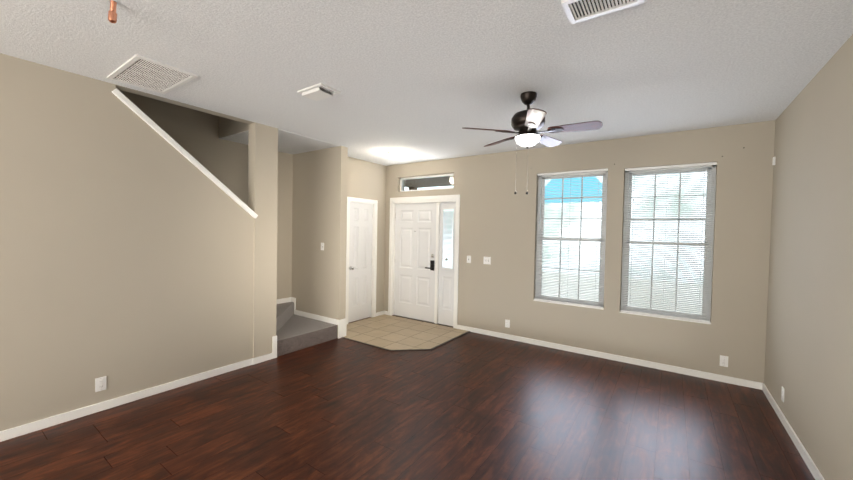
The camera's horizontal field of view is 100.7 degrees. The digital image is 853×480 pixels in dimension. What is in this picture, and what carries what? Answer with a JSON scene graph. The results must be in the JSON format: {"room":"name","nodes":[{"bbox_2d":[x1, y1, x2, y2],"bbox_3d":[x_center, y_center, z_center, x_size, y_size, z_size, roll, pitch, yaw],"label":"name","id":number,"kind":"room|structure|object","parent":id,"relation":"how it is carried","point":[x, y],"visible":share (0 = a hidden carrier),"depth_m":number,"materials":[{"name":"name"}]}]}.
{"room":"living room","nodes":[
{"label":"living room","id":0,"kind":"room"},
{"bbox_2d":[0,53,277,430],"bbox_3d":[-3.704,-1.229,2.488,1.242,5.300,7.200,2,2,35],"label":"wall","id":1,"kind":"structure","parent":0,"point":[126,250],"depth_m":2.99,"materials":[{"name":"paint"}]},
{"bbox_2d":[95,376,105,391],"bbox_3d":[-2.723,1.205,2.954,0.008,0.114,0.070,2,2,35],"label":"outlet","id":2,"kind":"object","parent":1,"relation":"attached to","point":[100,383],"visible":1,"depth_m":2.95,"materials":[{"name":"white plastic"}]},
{"bbox_2d":[0,335,276,441],"bbox_3d":[-3.552,1.311,1.750,0.025,0.265,6.114,2,2,35],"label":"baseboard","id":3,"kind":"structure","parent":1,"relation":"attached to","point":[17,431],"depth_m":3.08,"materials":[{"name":"white wood"}]},
{"bbox_2d":[112,88,257,217],"bbox_3d":[-2.334,-0.760,3.523,0.180,1.041,1.271,2,2,35],"label":"trim","id":4,"kind":"structure","parent":1,"relation":"attached to","point":[133,107],"depth_m":3.35,"materials":[{"name":"white wood"}]},
{"bbox_2d":[119,90,292,298],"bbox_3d":[-4.165,-1.196,2.808,0.120,5.200,7.200,2,2,35],"label":"wall","id":5,"kind":"structure","parent":0,"point":[194,133],"depth_m":4.77,"materials":[{"name":"paint"}]},
{"bbox_2d":[277,297,291,303],"bbox_3d":[-2.448,0.960,5.268,0.030,0.073,0.940,2,2,35],"label":"baseboard","id":6,"kind":"structure","parent":5,"relation":"attached to","point":[284,300],"depth_m":5.57,"materials":[{"name":"white wood"}]},
{"bbox_2d":[291,146,347,337],"bbox_3d":[-1.659,0.020,5.391,1.130,2.740,0.120,2,2,35],"label":"wall","id":7,"kind":"structure","parent":0,"point":[319,203],"depth_m":5.26,"materials":[{"name":"paint"}]},
{"bbox_2d":[292,297,343,338],"bbox_3d":[-1.704,1.163,5.373,1.143,0.455,0.043,2,2,35],"label":"baseboard","id":8,"kind":"structure","parent":7,"relation":"attached to","point":[340,323],"depth_m":5.22,"materials":[{"name":"white wood"}]},
{"bbox_2d":[344,318,346,336],"bbox_3d":[-1.376,1.267,5.273,0.483,0.265,0.043,2,2,35],"label":"baseboard","id":9,"kind":"structure","parent":7,"relation":"attached to","point":[345,320],"depth_m":5.13,"materials":[{"name":"white wood"}]},
{"bbox_2d":[347,157,386,312],"bbox_3d":[-1.202,0.014,5.988,0.120,2.740,1.380,2,2,35],"label":"wall","id":10,"kind":"structure","parent":0,"point":[366,179],"depth_m":6.31,"materials":[{"name":"paint"}]},
{"bbox_2d":[348,202,372,322],"bbox_3d":[-1.116,0.368,6.048,0.105,2.010,0.582,2,2,35],"label":"closet door","id":11,"kind":"structure","parent":10,"relation":"in","point":[360,259],"depth_m":6.05,"materials":[{"name":"white wood"}]},
{"bbox_2d":[345,197,377,323],"bbox_3d":[-1.159,0.338,6.071,0.156,2.090,0.720,2,2,35],"label":"door frame","id":12,"kind":"structure","parent":10,"relation":"attached to","point":[349,199],"depth_m":6.26,"materials":[{"name":"white wood"}]},
{"bbox_2d":[0,317,814,479],"bbox_3d":[-1.351,1.547,1.727,6.140,0.120,8.980,2,2,35],"label":"floor","id":13,"kind":"structure","parent":0,"point":[472,406],"depth_m":2.82,"materials":[{"name":"laminate"}]},
{"bbox_2d":[276,302,336,355],"bbox_3d":[-3.716,-0.098,2.435,1.110,3.040,7.080,2,2,35],"label":"floor carpet","id":14,"kind":"object","parent":13,"relation":"on","point":[294,332],"visible":0.04,"depth_m":4.82,"materials":[{"name":"grey carpet"}]},
{"bbox_2d":[341,314,469,350],"bbox_3d":[-0.465,1.409,5.439,1.800,0.008,1.467,2,2,35],"label":"floor","id":15,"kind":"structure","parent":13,"relation":"on","point":[389,332],"depth_m":5.33,"materials":[{"name":"brown tile"}]},
{"bbox_2d":[0,0,852,165],"bbox_3d":[-1.301,-1.407,1.538,6.020,0.324,8.780,2,2,35],"label":"ceiling","id":16,"kind":"structure","parent":0,"point":[413,81],"depth_m":2.44,"materials":[{"name":"white paint"}]},
{"bbox_2d":[108,0,116,23],"bbox_3d":[-1.671,-1.214,1.881,0.053,0.108,0.036,2,2,35],"label":"ceiling pipe","id":17,"kind":"object","parent":16,"relation":"hanging from","point":[112,15],"visible":1,"depth_m":1.87,"materials":[{"name":"brown metal"}]},
{"bbox_2d":[107,54,197,93],"bbox_3d":[-2.170,-1.291,2.793,0.670,0.012,0.390,2,2,35],"label":"ceiling vent","id":18,"kind":"object","parent":16,"relation":"in","point":[136,70],"visible":1,"depth_m":2.77,"materials":[{"name":"white metal"}]},
{"bbox_2d":[297,83,340,100],"bbox_3d":[-0.925,-1.260,3.037,0.320,0.036,0.210,2,2,35],"label":"ceiling vent","id":19,"kind":"object","parent":16,"relation":"in","point":[319,91],"visible":1,"depth_m":3.00,"materials":[{"name":"white metal"}]},
{"bbox_2d":[462,91,602,193],"bbox_3d":[0.897,-0.812,3.026,1.087,0.861,1.092,2,2,35],"label":"ceiling fan","id":20,"kind":"object","parent":16,"relation":"hanging from","point":[528,123],"visible":1,"depth_m":2.94,"materials":[{"name":"brown metal"}]},
{"bbox_2d":[561,0,644,24],"bbox_3d":[0.889,-1.205,1.785,0.350,0.015,0.220,2,2,35],"label":"ceiling vent","id":21,"kind":"object","parent":16,"relation":"in","point":[577,11],"visible":0.94,"depth_m":1.83,"materials":[{"name":"white metal"}]},
{"bbox_2d":[384,120,774,382],"bbox_3d":[1.452,-0.072,5.107,5.480,3.060,0.200,2,2,35],"label":"wall","id":22,"kind":"structure","parent":0,"point":[498,221],"depth_m":4.37,"materials":[{"name":"paint"}]},
{"bbox_2d":[394,203,436,321],"bbox_3d":[-0.217,0.371,6.205,0.917,2.030,0.105,2,2,35],"label":"front door","id":23,"kind":"structure","parent":22,"relation":"in","point":[415,252],"depth_m":6.20,"materials":[{"name":"white wood"}]},
{"bbox_2d":[388,194,459,328],"bbox_3d":[-0.027,0.329,6.128,1.450,2.150,0.216,2,2,35],"label":"door frame","id":24,"kind":"structure","parent":22,"relation":"attached to","point":[438,199],"depth_m":5.92,"materials":[{"name":"white wood"}]},
{"bbox_2d":[400,173,453,191],"bbox_3d":[0.015,-0.975,6.094,1.160,0.260,0.060,2,2,35],"label":"transom","id":25,"kind":"object","parent":22,"relation":"attached to","point":[417,177],"visible":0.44,"depth_m":6.13,"materials":[{"name":"white plastic"}]},
{"bbox_2d":[438,202,455,325],"bbox_3d":[0.348,0.392,5.826,0.325,2.030,0.085,2,2,35],"label":"sidelight","id":26,"kind":"object","parent":22,"relation":"attached to","point":[446,263],"visible":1,"depth_m":5.82,"materials":[{"name":"white"}]},
{"bbox_2d":[483,257,490,264],"bbox_3d":[0.915,0.311,5.352,0.116,0.114,0.016,2,2,35],"label":"light switch","id":27,"kind":"object","parent":22,"relation":"attached to","point":[486,260],"visible":1,"depth_m":5.35,"materials":[{"name":"white plastic"}]},
{"bbox_2d":[505,319,509,327],"bbox_3d":[1.187,1.226,5.178,0.070,0.114,0.008,2,2,35],"label":"electrical outlet","id":28,"kind":"object","parent":22,"relation":"attached to","point":[507,323],"visible":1,"depth_m":5.17,"materials":[{"name":"white plastic"}]},
{"bbox_2d":[533,171,607,309],"bbox_3d":[1.927,-0.024,4.748,0.890,1.780,0.150,2,2,35],"label":"window","id":29,"kind":"structure","parent":22,"relation":"in","point":[582,176],"depth_m":4.75,"materials":[{"name":"white plastic"}]},
{"bbox_2d":[534,168,607,307],"bbox_3d":[1.901,-0.030,4.711,0.882,1.764,0.050,2,2,35],"label":"window blind","id":30,"kind":"object","parent":29,"relation":"attached to","point":[542,298],"visible":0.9,"depth_m":4.70,"materials":[{"name":"white plastic"}]},
{"bbox_2d":[457,325,759,388],"bbox_3d":[1.958,1.445,4.644,3.570,0.070,0.013,2,2,35],"label":"baseboard","id":31,"kind":"structure","parent":22,"relation":"attached to","point":[732,380],"depth_m":4.32,"materials":[{"name":"white wood"}]},
{"bbox_2d":[620,165,716,323],"bbox_3d":[2.801,0.023,4.142,0.880,1.770,0.150,2,2,35],"label":"window","id":32,"kind":"structure","parent":22,"relation":"in","point":[684,168],"depth_m":4.11,"materials":[{"name":"white plastic"}]},
{"bbox_2d":[620,162,716,322],"bbox_3d":[2.776,0.017,4.105,0.872,1.754,0.050,2,2,35],"label":"window blind","id":33,"kind":"object","parent":32,"relation":"attached to","point":[708,234],"visible":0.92,"depth_m":4.09,"materials":[{"name":"white plastic"}]},
{"bbox_2d":[720,355,727,366],"bbox_3d":[3.191,1.300,3.789,0.070,0.114,0.008,2,2,35],"label":"electrical outlet","id":34,"kind":"object","parent":22,"relation":"attached to","point":[724,361],"visible":1,"depth_m":3.79,"materials":[{"name":"white plastic"}]},
{"bbox_2d":[764,34,852,479],"bbox_3d":[1.119,0.047,-0.004,0.200,3.060,8.980,2,2,35],"label":"wall","id":35,"kind":"structure","parent":0,"point":[809,351],"depth_m":2.42,"materials":[{"name":"paint"}]},
{"bbox_2d":[781,386,784,401],"bbox_3d":[3.037,1.316,3.013,0.008,0.114,0.070,2,2,35],"label":"outlet","id":36,"kind":"object","parent":35,"relation":"attached to","point":[782,394],"visible":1,"depth_m":3.00,"materials":[{"name":"white plastic"}]},
{"bbox_2d":[760,382,824,479],"bbox_3d":[1.003,1.539,0.093,0.013,0.070,8.580,2,2,35],"label":"baseboard","id":37,"kind":"structure","parent":35,"relation":"attached to","point":[804,454],"depth_m":2.69,"materials":[{"name":"white wood"}]},
{"label":"outside","id":38,"kind":"structure","parent":0,"visible":0},
{"bbox_2d":[404,172,706,313],"bbox_3d":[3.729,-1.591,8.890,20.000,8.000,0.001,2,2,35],"label":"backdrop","id":39,"kind":"structure","parent":38,"point":[572,179],"depth_m":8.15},
{"bbox_3d":[2.435,1.637,7.194,20.000,0.180,4.320,2,2,35],"label":"ground","id":40,"kind":"structure","parent":0,"visible":0},
{"bbox_2d":[405,176,453,189],"bbox_3d":[0.359,0.072,7.102,3.000,2.870,1.770,2,2,35],"label":"porch roof","id":41,"kind":"structure","parent":40,"relation":"on","point":[445,181],"depth_m":7.57,"materials":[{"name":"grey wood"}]}
]}

